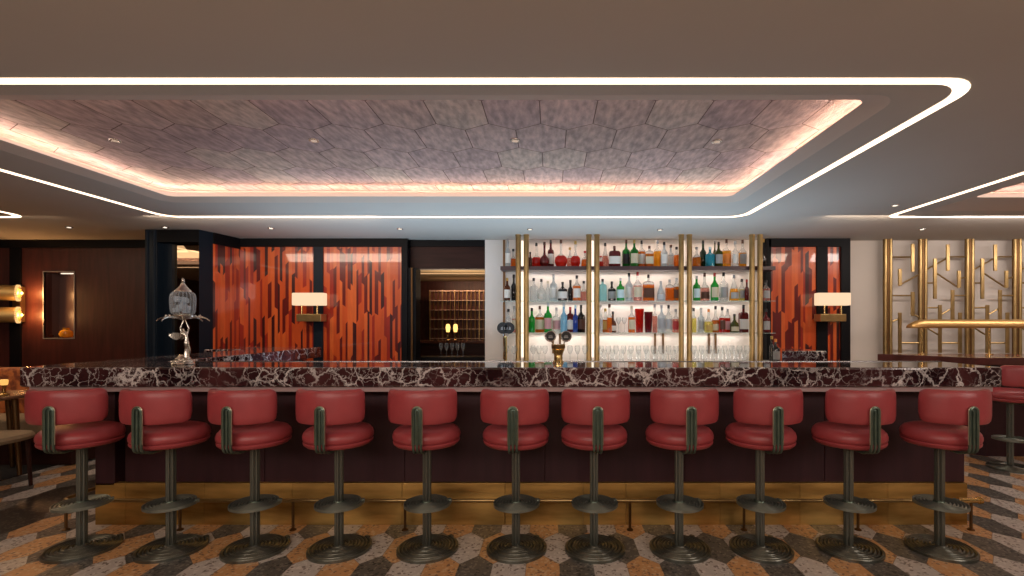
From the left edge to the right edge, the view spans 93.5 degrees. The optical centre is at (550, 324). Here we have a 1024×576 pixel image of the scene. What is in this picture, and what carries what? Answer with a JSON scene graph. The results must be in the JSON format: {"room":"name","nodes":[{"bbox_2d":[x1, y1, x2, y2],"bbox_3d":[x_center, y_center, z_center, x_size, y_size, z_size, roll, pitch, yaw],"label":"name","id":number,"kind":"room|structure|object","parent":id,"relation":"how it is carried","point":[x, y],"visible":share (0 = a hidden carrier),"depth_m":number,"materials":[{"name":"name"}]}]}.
{"room":"cocktail bar","nodes":[
{"label":"cocktail bar","id":0,"kind":"room"},
{"bbox_2d":[0,240,144,366],"bbox_3d":[-6.869,0.124,6.455,4.263,2.500,0.250,0,0,0],"label":"wall","id":1,"kind":"structure","parent":0,"point":[95,289],"depth_m":6.36,"materials":[{"name":"red wood"}]},
{"bbox_2d":[0,285,24,322],"bbox_3d":[-7.044,-0.273,6.184,0.352,0.501,0.267,0,0,-33],"label":"wall sconce","id":2,"kind":"object","parent":1,"relation":"attached to","point":[16,293],"visible":1,"depth_m":6.16,"materials":[{"name":"gold metal"}]},
{"bbox_2d":[213,233,409,360],"bbox_3d":[-3.019,0.124,6.135,2.314,2.500,0.521,0,0,-1],"label":"wall","id":3,"kind":"structure","parent":0,"point":[364,281],"depth_m":6.27,"materials":[{"name":"red wood"}]},
{"bbox_2d":[145,230,212,356],"bbox_3d":[-4.453,0.124,6.002,0.668,2.500,0.716,0,0,0],"label":"column","id":4,"kind":"structure","parent":3,"relation":"attached to","point":[171,256],"depth_m":5.75,"materials":[{"name":"black paint"}]},
{"bbox_2d":[292,293,326,321],"bbox_3d":[-3.076,-0.226,6.155,0.402,0.363,0.190,0,0,0],"label":"wall lamp","id":5,"kind":"object","parent":3,"relation":"attached to","point":[298,299],"visible":1,"depth_m":6.06,"materials":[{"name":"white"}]},
{"bbox_2d":[408,240,484,360],"bbox_3d":[-1.371,0.124,6.396,0.995,2.500,0.309,0,0,0],"label":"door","id":6,"kind":"structure","parent":3,"relation":"in","point":[424,254],"depth_m":6.38,"materials":[{"name":"black paint"}]},
{"bbox_2d":[421,281,484,339],"bbox_3d":[-1.700,0.224,8.375,2.700,2.300,3.650,0,0,0],"label":"wall","id":7,"kind":"structure","parent":0,"point":[426,286],"depth_m":10.15,"materials":[{"name":"red wood"}]},
{"bbox_2d":[421,270,484,280],"bbox_3d":[-1.700,-0.946,8.375,2.700,0.060,3.650,0,0,0],"label":"ceiling","id":8,"kind":"structure","parent":0,"point":[426,275],"depth_m":8.98,"materials":[{"name":"beige"}]},
{"bbox_2d":[0,0,1023,247],"bbox_3d":[-0.500,-1.400,3.750,17.000,0.552,13.500,0,0,0],"label":"ceiling","id":9,"kind":"structure","parent":0,"point":[828,115],"depth_m":2.87,"materials":[{"name":"paint"}]},
{"bbox_2d":[0,454,1023,575],"bbox_3d":[-0.500,1.424,3.750,17.000,0.100,13.500,0,0,0],"label":"floor","id":10,"kind":"structure","parent":0,"point":[28,528],"depth_m":2.98,"materials":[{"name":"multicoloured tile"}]},
{"bbox_2d":[0,430,35,485],"bbox_3d":[-4.647,1.019,3.950,0.503,0.710,0.490,0,0,0],"label":"dining chair","id":11,"kind":"object","parent":10,"relation":"on","point":[6,436],"visible":1,"depth_m":4.07,"materials":[{"name":"brown wood"}]},
{"bbox_2d":[0,465,55,480],"bbox_3d":[-6.620,1.369,4.575,3.560,0.008,1.250,0,0,0],"label":"rug","id":12,"kind":"object","parent":10,"relation":"on","point":[6,472],"visible":0.15,"depth_m":4.51,"materials":[{"name":"carpet"}]},
{"bbox_2d":[0,390,26,475],"bbox_3d":[-5.120,0.994,4.300,0.730,0.730,0.730,0,0,0],"label":"dining table","id":13,"kind":"object","parent":12,"relation":"on","point":[12,400],"visible":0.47,"depth_m":4.34,"materials":[{"name":"brown wood"}]},
{"bbox_2d":[0,379,9,395],"bbox_3d":[-4.900,0.558,4.300,0.074,0.140,0.074,0,0,0],"label":"table lamp","id":14,"kind":"object","parent":13,"relation":"on","point":[3,382],"visible":1,"depth_m":4.29,"materials":[{"name":"gold metal"}]},
{"bbox_2d":[0,367,94,464],"bbox_3d":[-6.510,0.908,4.910,3.780,0.908,0.580,0,0,0],"label":"banquette","id":15,"kind":"object","parent":12,"relation":"on","point":[12,374],"visible":0.02,"depth_m":4.68,"materials":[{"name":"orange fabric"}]},
{"bbox_2d":[24,388,125,563],"bbox_3d":[-2.868,0.874,2.915,0.406,1.001,0.456,0,0,-11],"label":"bar stool","id":16,"kind":"object","parent":10,"relation":"on","point":[77,414],"visible":1,"depth_m":2.82,"materials":[{"name":"red leather"}]},
{"bbox_2d":[119,389,210,563],"bbox_3d":[-2.327,0.874,2.914,0.406,1.001,0.456,0,0,-1],"label":"bar stool","id":17,"kind":"object","parent":10,"relation":"on","point":[165,414],"visible":1,"depth_m":2.81,"materials":[{"name":"red leather"}]},
{"bbox_2d":[207,388,291,563],"bbox_3d":[-1.814,0.874,2.914,0.406,1.001,0.456,0,0,2],"label":"bar stool","id":18,"kind":"object","parent":10,"relation":"on","point":[246,418],"visible":1,"depth_m":2.80,"materials":[{"name":"red leather"}]},
{"bbox_2d":[295,389,373,563],"bbox_3d":[-1.298,0.874,2.914,0.406,1.001,0.456,0,0,0],"label":"bar stool","id":19,"kind":"object","parent":10,"relation":"on","point":[336,416],"visible":1,"depth_m":2.80,"materials":[{"name":"red leather"}]},
{"bbox_2d":[388,389,460,563],"bbox_3d":[-0.759,0.874,2.914,0.406,1.001,0.456,0,0,-2],"label":"bar stool","id":20,"kind":"object","parent":10,"relation":"on","point":[425,417],"visible":1,"depth_m":2.79,"materials":[{"name":"red leather"}]},
{"bbox_2d":[421,340,484,355],"bbox_3d":[-1.450,0.818,8.325,1.700,1.112,0.450,0,0,0],"label":"shelf","id":21,"kind":"object","parent":10,"relation":"on","point":[428,347],"depth_m":8.14,"materials":[{"name":"brown"}]},
{"bbox_2d":[421,356,484,360],"bbox_3d":[-1.500,0.909,6.785,1.200,0.930,0.330,0,0,0],"label":"shelf","id":22,"kind":"object","parent":10,"relation":"on","point":[423,358],"visible":0.09,"depth_m":6.62,"materials":[{"name":"black paint"}]},
{"bbox_2d":[429,290,484,339],"bbox_3d":[-1.720,0.337,9.645,1.418,2.074,0.150,0,0,0],"label":"wine rack","id":23,"kind":"object","parent":10,"relation":"on","point":[463,308],"visible":0.34,"depth_m":9.65,"materials":[{"name":"brown wood"}]},
{"bbox_2d":[29,360,992,524],"bbox_3d":[-0.261,0.887,4.353,6.272,0.974,2.455,0,0,0],"label":"bar counter","id":24,"kind":"object","parent":10,"relation":"on","point":[469,468],"visible":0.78,"depth_m":3.32,"materials":[{"name":"brown wood"}]},
{"bbox_2d":[20,347,1001,386],"bbox_3d":[-0.482,0.335,4.545,6.835,0.130,2.910,0,0,0],"label":"countertop","id":25,"kind":"structure","parent":24,"relation":"on","point":[234,366],"depth_m":3.09,"materials":[{"name":"red stone"}]},
{"bbox_2d":[156,278,209,364],"bbox_3d":[-2.576,-0.028,3.360,0.270,0.602,0.270,0,0,-45],"label":"sculpture","id":26,"kind":"object","parent":25,"relation":"on","point":[185,359],"visible":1,"depth_m":3.34,"materials":[{"name":"silver metal"}]},
{"bbox_2d":[172,292,190,313],"bbox_3d":[-2.576,-0.153,3.360,0.153,0.168,0.153,0,0,0],"label":"glass bowl","id":27,"kind":"object","parent":26,"relation":"on","point":[183,307],"depth_m":3.33,"materials":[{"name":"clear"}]},
{"bbox_2d":[172,314,193,320],"bbox_3d":[-2.576,-0.054,3.360,0.124,0.048,0.124,0,0,0],"label":"bowl","id":28,"kind":"object","parent":26,"relation":"on","point":[183,317],"depth_m":3.33,"materials":[{"name":"silver metal"}]},
{"bbox_2d":[184,341,189,356],"bbox_3d":[-2.551,0.169,3.360,0.034,0.112,0.043,0,0,0],"label":"statue","id":29,"kind":"object","parent":26,"relation":"hanging from","point":[186,343],"depth_m":3.35,"materials":[{"name":"silver metal"}]},
{"bbox_2d":[545,331,571,362],"bbox_3d":[0.053,0.158,3.500,0.194,0.232,0.101,0,0,0],"label":"tap","id":30,"kind":"object","parent":25,"relation":"on","point":[550,336],"visible":1,"depth_m":3.48,"materials":[{"name":"gold metal"}]},
{"bbox_2d":[480,389,548,563],"bbox_3d":[-0.214,0.874,2.914,0.406,1.001,0.456,0,0,0],"label":"bar stool","id":31,"kind":"object","parent":10,"relation":"on","point":[515,416],"visible":1,"depth_m":2.79,"materials":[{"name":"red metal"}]},
{"bbox_2d":[61,487,983,530],"bbox_3d":[-0.203,1.264,3.747,6.188,0.221,1.105,0,0,0],"label":"rail","id":32,"kind":"object","parent":10,"relation":"on","point":[979,500],"visible":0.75,"depth_m":3.21,"materials":[{"name":"gold metal"}]},
{"bbox_2d":[561,389,629,563],"bbox_3d":[0.263,0.874,2.914,0.406,1.001,0.456,0,0,0],"label":"bar stool","id":33,"kind":"object","parent":10,"relation":"on","point":[594,417],"visible":1,"depth_m":2.79,"materials":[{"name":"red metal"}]},
{"bbox_2d":[489,360,768,360],"bbox_3d":[1.030,0.914,5.947,3.660,0.920,0.575,0,0,0],"label":"countertop","id":34,"kind":"structure","parent":10,"relation":"on","point":[489,360],"depth_m":6.14,"materials":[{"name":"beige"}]},
{"bbox_2d":[497,322,514,360],"bbox_3d":[-0.544,0.209,5.800,0.211,0.487,0.080,0,0,0],"label":"tap","id":35,"kind":"object","parent":34,"relation":"on","point":[502,327],"visible":0.91,"depth_m":5.78,"materials":[{"name":"gold metal"}]},
{"bbox_2d":[500,234,775,360],"bbox_3d":[1.093,-0.337,6.147,3.460,1.579,0.396,0,0,0],"label":"shelving","id":36,"kind":"object","parent":34,"relation":"on","point":[522,268],"visible":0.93,"depth_m":5.96,"materials":[{"name":"gold metal"}]},
{"bbox_2d":[504,278,509,300],"bbox_3d":[-0.557,-0.453,6.099,0.084,0.290,0.085,0,0,0],"label":"bottle","id":37,"kind":"object","parent":36,"relation":"on","point":[507,287],"visible":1,"depth_m":6.06,"materials":[{"name":"brown glass"}]},
{"bbox_2d":[505,239,510,265],"bbox_3d":[-0.546,-0.917,6.099,0.074,0.353,0.075,0,0,0],"label":"bottle","id":38,"kind":"object","parent":36,"relation":"on","point":[507,255],"visible":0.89,"depth_m":6.08,"materials":[{"name":"clear glass"}]},
{"bbox_2d":[511,274,515,300],"bbox_3d":[-0.479,-0.479,6.175,0.071,0.342,0.071,0,0,0],"label":"bottle","id":39,"kind":"object","parent":36,"relation":"on","point":[513,286],"visible":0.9,"depth_m":6.15,"materials":[{"name":"black glass"}]},
{"bbox_2d":[529,308,534,332],"bbox_3d":[-0.244,-0.061,6.100,0.081,0.312,0.081,0,0,0],"label":"bottle","id":40,"kind":"object","parent":36,"relation":"on","point":[531,318],"visible":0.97,"depth_m":6.07,"materials":[{"name":"green glass"}]},
{"bbox_2d":[532,243,540,265],"bbox_3d":[-0.186,-0.898,6.175,0.143,0.315,0.079,0,0,0],"label":"bottle","id":41,"kind":"object","parent":36,"relation":"on","point":[535,260],"visible":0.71,"depth_m":6.14,"materials":[{"name":"red glass"}]},
{"bbox_2d":[535,306,543,331],"bbox_3d":[-0.144,-0.075,6.174,0.123,0.340,0.124,0,0,0],"label":"bottle","id":42,"kind":"object","parent":36,"relation":"on","point":[539,321],"visible":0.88,"depth_m":6.12,"materials":[{"name":"orange glass"}]},
{"bbox_2d":[540,242,548,265],"bbox_3d":[-0.083,-0.898,6.100,0.121,0.315,0.067,0,0,0],"label":"bottle","id":43,"kind":"object","parent":36,"relation":"on","point":[544,260],"visible":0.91,"depth_m":6.08,"materials":[{"name":"red glass"}]},
{"bbox_2d":[544,302,551,332],"bbox_3d":[-0.038,-0.096,6.099,0.102,0.382,0.104,0,0,0],"label":"bottle","id":44,"kind":"object","parent":36,"relation":"on","point":[547,316],"visible":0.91,"depth_m":6.06,"materials":[{"name":"green glass"}]},
{"bbox_2d":[548,240,553,265],"bbox_3d":[-0.003,-0.917,6.174,0.082,0.354,0.083,0,0,0],"label":"bottle","id":45,"kind":"object","parent":36,"relation":"on","point":[550,251],"visible":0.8,"depth_m":6.14,"materials":[{"name":"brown glass"}]},
{"bbox_2d":[550,274,556,300],"bbox_3d":[0.032,-0.482,6.174,0.098,0.349,0.099,0,0,0],"label":"bottle","id":46,"kind":"object","parent":36,"relation":"on","point":[553,291],"visible":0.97,"depth_m":6.13,"materials":[{"name":"clear glass"}]},
{"bbox_2d":[553,307,559,328],"bbox_3d":[0.070,-0.065,6.174,0.109,0.321,0.110,0,0,0],"label":"bottle","id":47,"kind":"object","parent":36,"relation":"on","point":[556,323],"visible":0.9,"depth_m":6.12,"materials":[{"name":"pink glass"}]},
{"bbox_2d":[555,240,566,265],"bbox_3d":[0.127,-0.910,6.100,0.162,0.340,0.089,0,0,0],"label":"bottle","id":48,"kind":"object","parent":36,"relation":"on","point":[561,260],"visible":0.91,"depth_m":6.07,"materials":[{"name":"red glass"}]},
{"bbox_2d":[558,282,566,300],"bbox_3d":[0.147,-0.427,6.099,0.124,0.239,0.125,0,0,0],"label":"bottle","id":49,"kind":"object","parent":36,"relation":"on","point":[562,292],"visible":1,"depth_m":6.05,"materials":[{"name":"black glass"}]},
{"bbox_2d":[567,307,573,331],"bbox_3d":[0.247,-0.068,6.175,0.090,0.327,0.072,0,0,0],"label":"bottle","id":50,"kind":"object","parent":36,"relation":"on","point":[570,315],"visible":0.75,"depth_m":6.14,"materials":[{"name":"red glass"}]},
{"bbox_2d":[568,280,572,300],"bbox_3d":[0.250,-0.444,6.175,0.066,0.271,0.066,0,0,0],"label":"bottle","id":51,"kind":"object","parent":36,"relation":"on","point":[570,289],"visible":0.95,"depth_m":6.16,"materials":[{"name":"black glass"}]},
{"bbox_2d":[573,305,577,332],"bbox_3d":[0.310,-0.080,6.100,0.062,0.350,0.062,0,0,0],"label":"bottle","id":52,"kind":"object","parent":36,"relation":"on","point":[575,317],"visible":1,"depth_m":6.08,"materials":[{"name":"blue glass"}]},
{"bbox_2d":[571,241,579,265],"bbox_3d":[0.311,-0.904,6.100,0.128,0.328,0.070,0,0,0],"label":"bottle","id":53,"kind":"object","parent":36,"relation":"on","point":[575,260],"visible":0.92,"depth_m":6.08,"materials":[{"name":"red glass"}]},
{"bbox_2d":[573,275,580,300],"bbox_3d":[0.328,-0.469,6.099,0.102,0.322,0.104,0,0,0],"label":"bottle","id":54,"kind":"object","parent":36,"relation":"on","point":[576,289],"visible":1,"depth_m":6.06,"materials":[{"name":"orange glass"}]},
{"bbox_2d":[577,305,584,331],"bbox_3d":[0.386,-0.081,6.174,0.114,0.353,0.116,0,0,0],"label":"bottle","id":55,"kind":"object","parent":36,"relation":"on","point":[581,317],"visible":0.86,"depth_m":6.12,"materials":[{"name":"black glass"}]},
{"bbox_2d":[607,304,611,332],"bbox_3d":[0.742,-0.086,6.100,0.062,0.363,0.062,0,0,0],"label":"bottle","id":56,"kind":"object","parent":36,"relation":"on","point":[609,320],"visible":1,"depth_m":6.07,"materials":[{"name":"orange glass"}]},
{"bbox_2d":[608,281,615,300],"bbox_3d":[0.782,-0.434,6.174,0.106,0.252,0.108,0,0,0],"label":"bottle","id":57,"kind":"object","parent":36,"relation":"on","point":[611,291],"visible":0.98,"depth_m":6.13,"materials":[{"name":"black glass"}]},
{"bbox_2d":[609,246,620,265],"bbox_3d":[0.807,-0.872,6.099,0.146,0.264,0.117,0,0,0],"label":"bottle","id":58,"kind":"object","parent":36,"relation":"on","point":[614,256],"visible":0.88,"depth_m":6.04,"materials":[{"name":"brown glass"}]},
{"bbox_2d":[616,278,624,300],"bbox_3d":[0.883,-0.453,6.099,0.102,0.290,0.104,0,0,0],"label":"bottle","id":59,"kind":"object","parent":36,"relation":"on","point":[620,290],"visible":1,"depth_m":6.06,"materials":[{"name":"green glass"}]},
{"bbox_2d":[622,240,629,265],"bbox_3d":[0.967,-0.917,6.174,0.102,0.354,0.104,0,0,0],"label":"bottle","id":60,"kind":"object","parent":36,"relation":"on","point":[626,252],"visible":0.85,"depth_m":6.13,"materials":[{"name":"green glass"}]},
{"bbox_2d":[625,273,632,300],"bbox_3d":[1.003,-0.489,6.174,0.098,0.361,0.099,0,0,0],"label":"bottle","id":61,"kind":"object","parent":36,"relation":"on","point":[628,290],"visible":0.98,"depth_m":6.14,"materials":[{"name":"clear glass"}]},
{"bbox_2d":[628,306,634,332],"bbox_3d":[1.024,-0.073,6.099,0.086,0.337,0.087,0,0,0],"label":"bottle","id":62,"kind":"object","parent":36,"relation":"on","point":[631,320],"visible":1,"depth_m":6.06,"materials":[{"name":"orange glass"}]},
{"bbox_2d":[630,240,637,265],"bbox_3d":[1.059,-0.910,6.099,0.105,0.340,0.106,0,0,0],"label":"bottle","id":63,"kind":"object","parent":36,"relation":"on","point":[633,252],"visible":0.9,"depth_m":6.06,"materials":[{"name":"green glass"}]},
{"bbox_2d":[633,272,641,300],"bbox_3d":[1.101,-0.491,6.099,0.110,0.366,0.112,0,0,0],"label":"bottle","id":64,"kind":"object","parent":36,"relation":"on","point":[637,291],"visible":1,"depth_m":6.06,"materials":[{"name":"pink glass"}]},
{"bbox_2d":[635,309,643,331],"bbox_3d":[1.137,-0.057,6.175,0.120,0.304,0.120,0,0,0],"label":"glass jar","id":65,"kind":"object","parent":36,"relation":"on","point":[639,313],"visible":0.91,"depth_m":6.13,"materials":[{"name":"red glass"}]},
{"bbox_2d":[638,240,645,265],"bbox_3d":[1.165,-0.914,6.174,0.101,0.347,0.102,0,0,0],"label":"bottle","id":66,"kind":"object","parent":36,"relation":"on","point":[641,254],"visible":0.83,"depth_m":6.13,"materials":[{"name":"orange glass"}]},
{"bbox_2d":[642,274,653,300],"bbox_3d":[1.253,-0.479,6.175,0.142,0.342,0.114,0,0,0],"label":"bottle","id":67,"kind":"object","parent":36,"relation":"on","point":[647,289],"visible":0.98,"depth_m":6.12,"materials":[{"name":"orange glass"}]},
{"bbox_2d":[644,312,652,332],"bbox_3d":[1.238,-0.037,6.100,0.110,0.264,0.110,0,0,0],"label":"glass jar","id":68,"kind":"object","parent":36,"relation":"on","point":[647,315],"visible":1,"depth_m":6.06,"materials":[{"name":"red glass"}]},
{"bbox_2d":[645,246,653,265],"bbox_3d":[1.249,-0.872,6.099,0.102,0.264,0.081,0,0,0],"label":"bottle","id":69,"kind":"object","parent":36,"relation":"on","point":[649,258],"visible":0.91,"depth_m":6.06,"materials":[{"name":"orange glass"}]},
{"bbox_2d":[657,305,665,332],"bbox_3d":[1.405,-0.080,6.099,0.105,0.350,0.106,0,0,0],"label":"bottle","id":70,"kind":"object","parent":36,"relation":"on","point":[661,323],"visible":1,"depth_m":6.07,"materials":[{"name":"clear glass"}]},
{"bbox_2d":[661,242,667,265],"bbox_3d":[1.439,-0.898,6.099,0.089,0.315,0.090,0,0,0],"label":"bottle","id":71,"kind":"object","parent":36,"relation":"on","point":[664,257],"visible":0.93,"depth_m":6.07,"materials":[{"name":"clear glass"}]},
{"bbox_2d":[666,305,671,328],"bbox_3d":[1.513,-0.081,6.174,0.096,0.353,0.097,0,0,0],"label":"bottle","id":72,"kind":"object","parent":36,"relation":"on","point":[668,321],"visible":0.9,"depth_m":6.13,"materials":[{"name":"clear glass"}]},
{"bbox_2d":[665,279,673,300],"bbox_3d":[1.526,-0.447,6.175,0.102,0.278,0.081,0,0,0],"label":"bottle","id":73,"kind":"object","parent":36,"relation":"on","point":[669,292],"visible":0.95,"depth_m":6.13,"materials":[{"name":"orange glass"}]},
{"bbox_2d":[672,309,678,332],"bbox_3d":[1.586,-0.054,6.099,0.086,0.299,0.087,0,0,0],"label":"bottle","id":74,"kind":"object","parent":36,"relation":"on","point":[675,324],"visible":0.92,"depth_m":6.06,"materials":[{"name":"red glass"}]},
{"bbox_2d":[674,278,678,300],"bbox_3d":[1.596,-0.453,6.099,0.073,0.290,0.058,0,0,0],"label":"bottle","id":75,"kind":"object","parent":36,"relation":"on","point":[676,289],"visible":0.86,"depth_m":6.07,"materials":[{"name":"orange glass"}]},
{"bbox_2d":[693,276,699,300],"bbox_3d":[1.850,-0.466,6.099,0.092,0.315,0.093,0,0,0],"label":"bottle","id":76,"kind":"object","parent":36,"relation":"on","point":[696,287],"visible":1,"depth_m":6.06,"materials":[{"name":"green glass"}]},
{"bbox_2d":[692,247,700,265],"bbox_3d":[1.850,-0.866,6.100,0.108,0.251,0.108,0,0,0],"label":"bottle","id":77,"kind":"object","parent":36,"relation":"on","point":[696,261],"visible":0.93,"depth_m":6.06,"materials":[{"name":"orange glass"}]},
{"bbox_2d":[697,308,704,331],"bbox_3d":[1.928,-0.062,6.174,0.090,0.314,0.091,0,0,0],"label":"bottle","id":78,"kind":"object","parent":36,"relation":"on","point":[700,324],"visible":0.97,"depth_m":6.14,"materials":[{"name":"clear glass"}]},
{"bbox_2d":[700,240,705,265],"bbox_3d":[1.955,-0.914,6.175,0.082,0.347,0.082,0,0,0],"label":"bottle","id":79,"kind":"object","parent":36,"relation":"on","point":[702,252],"visible":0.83,"depth_m":6.14,"materials":[{"name":"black glass"}]},
{"bbox_2d":[700,273,709,300],"bbox_3d":[1.976,-0.489,6.174,0.123,0.361,0.124,0,0,0],"label":"bottle","id":80,"kind":"object","parent":36,"relation":"on","point":[704,295],"visible":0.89,"depth_m":6.12,"materials":[{"name":"pink glass"}]},
{"bbox_2d":[704,309,712,332],"bbox_3d":[2.003,-0.054,6.099,0.102,0.299,0.104,0,0,0],"label":"bottle","id":81,"kind":"object","parent":36,"relation":"on","point":[708,327],"visible":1,"depth_m":6.06,"materials":[{"name":"yellow glass"}]},
{"bbox_2d":[705,247,714,265],"bbox_3d":[2.021,-0.866,6.100,0.116,0.251,0.116,0,0,0],"label":"bottle","id":82,"kind":"object","parent":36,"relation":"on","point":[710,257],"visible":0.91,"depth_m":6.05,"materials":[{"name":"teal glass"}]},
{"bbox_2d":[710,273,718,300],"bbox_3d":[2.079,-0.485,6.099,0.100,0.353,0.101,0,0,0],"label":"bottle","id":83,"kind":"object","parent":36,"relation":"on","point":[714,287],"visible":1,"depth_m":6.07,"materials":[{"name":"green glass"}]},
{"bbox_2d":[712,306,718,331],"bbox_3d":[2.118,-0.075,6.174,0.096,0.340,0.097,0,0,0],"label":"bottle","id":84,"kind":"object","parent":36,"relation":"on","point":[715,322],"visible":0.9,"depth_m":6.13,"materials":[{"name":"orange glass"}]},
{"bbox_2d":[714,242,722,265],"bbox_3d":[2.130,-0.898,6.099,0.100,0.315,0.101,0,0,0],"label":"bottle","id":85,"kind":"object","parent":36,"relation":"on","point":[718,253],"visible":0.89,"depth_m":6.06,"materials":[{"name":"green glass"}]},
{"bbox_2d":[719,307,724,332],"bbox_3d":[2.176,-0.067,6.099,0.075,0.324,0.077,0,0,0],"label":"bottle","id":86,"kind":"object","parent":36,"relation":"on","point":[721,320],"visible":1,"depth_m":6.07,"materials":[{"name":"red glass"}]},
{"bbox_2d":[721,272,727,296],"bbox_3d":[2.220,-0.492,6.174,0.109,0.368,0.110,0,0,0],"label":"bottle","id":87,"kind":"object","parent":36,"relation":"on","point":[724,290],"visible":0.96,"depth_m":6.13,"materials":[{"name":"clear glass"}]},
{"bbox_2d":[722,239,730,265],"bbox_3d":[2.256,-0.920,6.174,0.112,0.360,0.113,0,0,0],"label":"bottle","id":88,"kind":"object","parent":36,"relation":"on","point":[727,256],"visible":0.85,"depth_m":6.13,"materials":[{"name":"orange glass"}]},
{"bbox_2d":[725,309,730,331],"bbox_3d":[2.272,-0.056,6.175,0.066,0.302,0.052,0,0,0],"label":"bottle","id":89,"kind":"object","parent":36,"relation":"on","point":[727,320],"visible":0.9,"depth_m":6.15,"materials":[{"name":"red glass"}]},
{"bbox_2d":[729,275,738,300],"bbox_3d":[2.326,-0.472,6.099,0.116,0.328,0.117,0,0,0],"label":"bottle","id":90,"kind":"object","parent":36,"relation":"on","point":[732,294],"visible":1,"depth_m":6.06,"materials":[{"name":"clear glass"}]},
{"bbox_2d":[730,314,738,332],"bbox_3d":[2.331,-0.022,6.099,0.110,0.236,0.112,0,0,0],"label":"bottle","id":91,"kind":"object","parent":36,"relation":"on","point":[734,326],"visible":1,"depth_m":6.06,"materials":[{"name":"green glass"}]},
{"bbox_2d":[738,240,746,265],"bbox_3d":[2.464,-0.917,6.174,0.098,0.354,0.099,0,0,0],"label":"bottle","id":92,"kind":"object","parent":36,"relation":"on","point":[742,257],"visible":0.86,"depth_m":6.14,"materials":[{"name":"glass"}]},
{"bbox_2d":[738,305,748,331],"bbox_3d":[2.475,-0.081,6.175,0.116,0.353,0.093,0,0,0],"label":"bottle","id":93,"kind":"object","parent":36,"relation":"on","point":[743,317],"visible":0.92,"depth_m":6.13,"materials":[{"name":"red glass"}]},
{"bbox_2d":[745,279,748,300],"bbox_3d":[2.488,-0.443,6.100,0.054,0.271,0.054,0,0,0],"label":"bottle","id":94,"kind":"object","parent":36,"relation":"on","point":[746,287],"visible":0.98,"depth_m":6.08,"materials":[{"name":"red glass"}]},
{"bbox_2d":[763,309,769,332],"bbox_3d":[2.732,-0.054,6.099,0.094,0.299,0.096,0,0,0],"label":"bottle","id":95,"kind":"object","parent":36,"relation":"on","point":[766,320],"visible":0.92,"depth_m":6.06,"materials":[{"name":"red glass"}]},
{"bbox_2d":[771,339,779,360],"bbox_3d":[2.742,0.312,5.859,0.100,0.283,0.101,0,0,0],"label":"bottle","id":96,"kind":"object","parent":34,"relation":"on","point":[775,350],"visible":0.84,"depth_m":5.82,"materials":[{"name":"black glass"}]},
{"bbox_2d":[645,389,718,563],"bbox_3d":[0.784,0.874,2.914,0.406,1.001,0.456,0,0,-1],"label":"bar stool","id":97,"kind":"object","parent":10,"relation":"on","point":[680,417],"visible":1,"depth_m":2.79,"materials":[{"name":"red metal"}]},
{"bbox_2d":[725,389,802,563],"bbox_3d":[1.280,0.874,2.914,0.406,1.001,0.456,0,0,1],"label":"bar stool","id":98,"kind":"object","parent":10,"relation":"on","point":[762,416],"visible":1,"depth_m":2.80,"materials":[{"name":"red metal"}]},
{"bbox_2d":[782,348,826,360],"bbox_3d":[2.670,0.824,5.340,0.470,1.100,0.560,0,0,0],"label":"countertop","id":99,"kind":"structure","parent":10,"relation":"on","point":[788,354],"depth_m":5.06,"materials":[{"name":"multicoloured stone"}]},
{"bbox_2d":[811,389,895,563],"bbox_3d":[1.822,0.874,2.914,0.406,1.001,0.456,0,0,1],"label":"bar stool","id":100,"kind":"object","parent":10,"relation":"on","point":[855,418],"visible":1,"depth_m":2.81,"materials":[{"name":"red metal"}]},
{"bbox_2d":[899,388,991,563],"bbox_3d":[2.379,0.874,2.914,0.406,1.001,0.456,0,0,2],"label":"bar stool","id":101,"kind":"object","parent":10,"relation":"on","point":[944,414],"visible":1,"depth_m":2.81,"materials":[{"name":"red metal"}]},
{"bbox_2d":[878,354,1023,455],"bbox_3d":[5.330,0.849,5.095,3.340,1.050,0.650,0,0,0],"label":"table","id":102,"kind":"object","parent":10,"relation":"on","point":[997,426],"visible":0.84,"depth_m":5.02,"materials":[{"name":"red stone"}]},
{"bbox_2d":[906,320,1023,354],"bbox_3d":[4.780,0.132,5.250,1.750,0.384,0.160,0,0,0],"label":"lamp","id":103,"kind":"object","parent":102,"relation":"on","point":[989,324],"visible":1,"depth_m":5.19,"materials":[{"name":"gold metal"}]},
{"bbox_2d":[883,239,1023,353],"bbox_3d":[5.564,0.124,6.278,2.419,2.497,0.046,0,0,0],"label":"lattice screen","id":104,"kind":"object","parent":10,"relation":"on","point":[969,244],"visible":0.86,"depth_m":6.26,"materials":[{"name":"gold metal"}]},
{"bbox_2d":[985,365,1023,473],"bbox_3d":[4.400,0.874,4.574,0.406,1.001,0.456,0,0,0],"label":"bar stool","id":105,"kind":"object","parent":10,"relation":"on","point":[1012,375],"visible":0.98,"depth_m":4.52,"materials":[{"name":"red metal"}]},
{"bbox_2d":[485,240,756,360],"bbox_3d":[0.963,0.124,6.425,3.673,2.500,0.150,0,0,0],"label":"wall","id":106,"kind":"structure","parent":0,"point":[612,346],"depth_m":6.35,"materials":[{"name":"white paint"}]},
{"bbox_2d":[763,238,849,360],"bbox_3d":[3.349,0.124,6.315,1.088,2.500,0.150,0,0,0],"label":"wall","id":107,"kind":"structure","parent":0,"point":[805,267],"depth_m":6.27,"materials":[{"name":"orange"}]},
{"bbox_2d":[814,293,850,321],"bbox_3d":[3.586,-0.226,6.155,0.414,0.363,0.190,0,0,0],"label":"wall lamp","id":108,"kind":"object","parent":107,"relation":"attached to","point":[820,299],"visible":1,"depth_m":6.06,"materials":[{"name":"beige fabric"}]},
{"bbox_2d":[850,241,1023,360],"bbox_3d":[5.946,0.124,6.450,4.107,2.500,0.100,0,0,0],"label":"wall","id":109,"kind":"structure","parent":0,"point":[866,257],"depth_m":6.40,"materials":[{"name":"white paint"}]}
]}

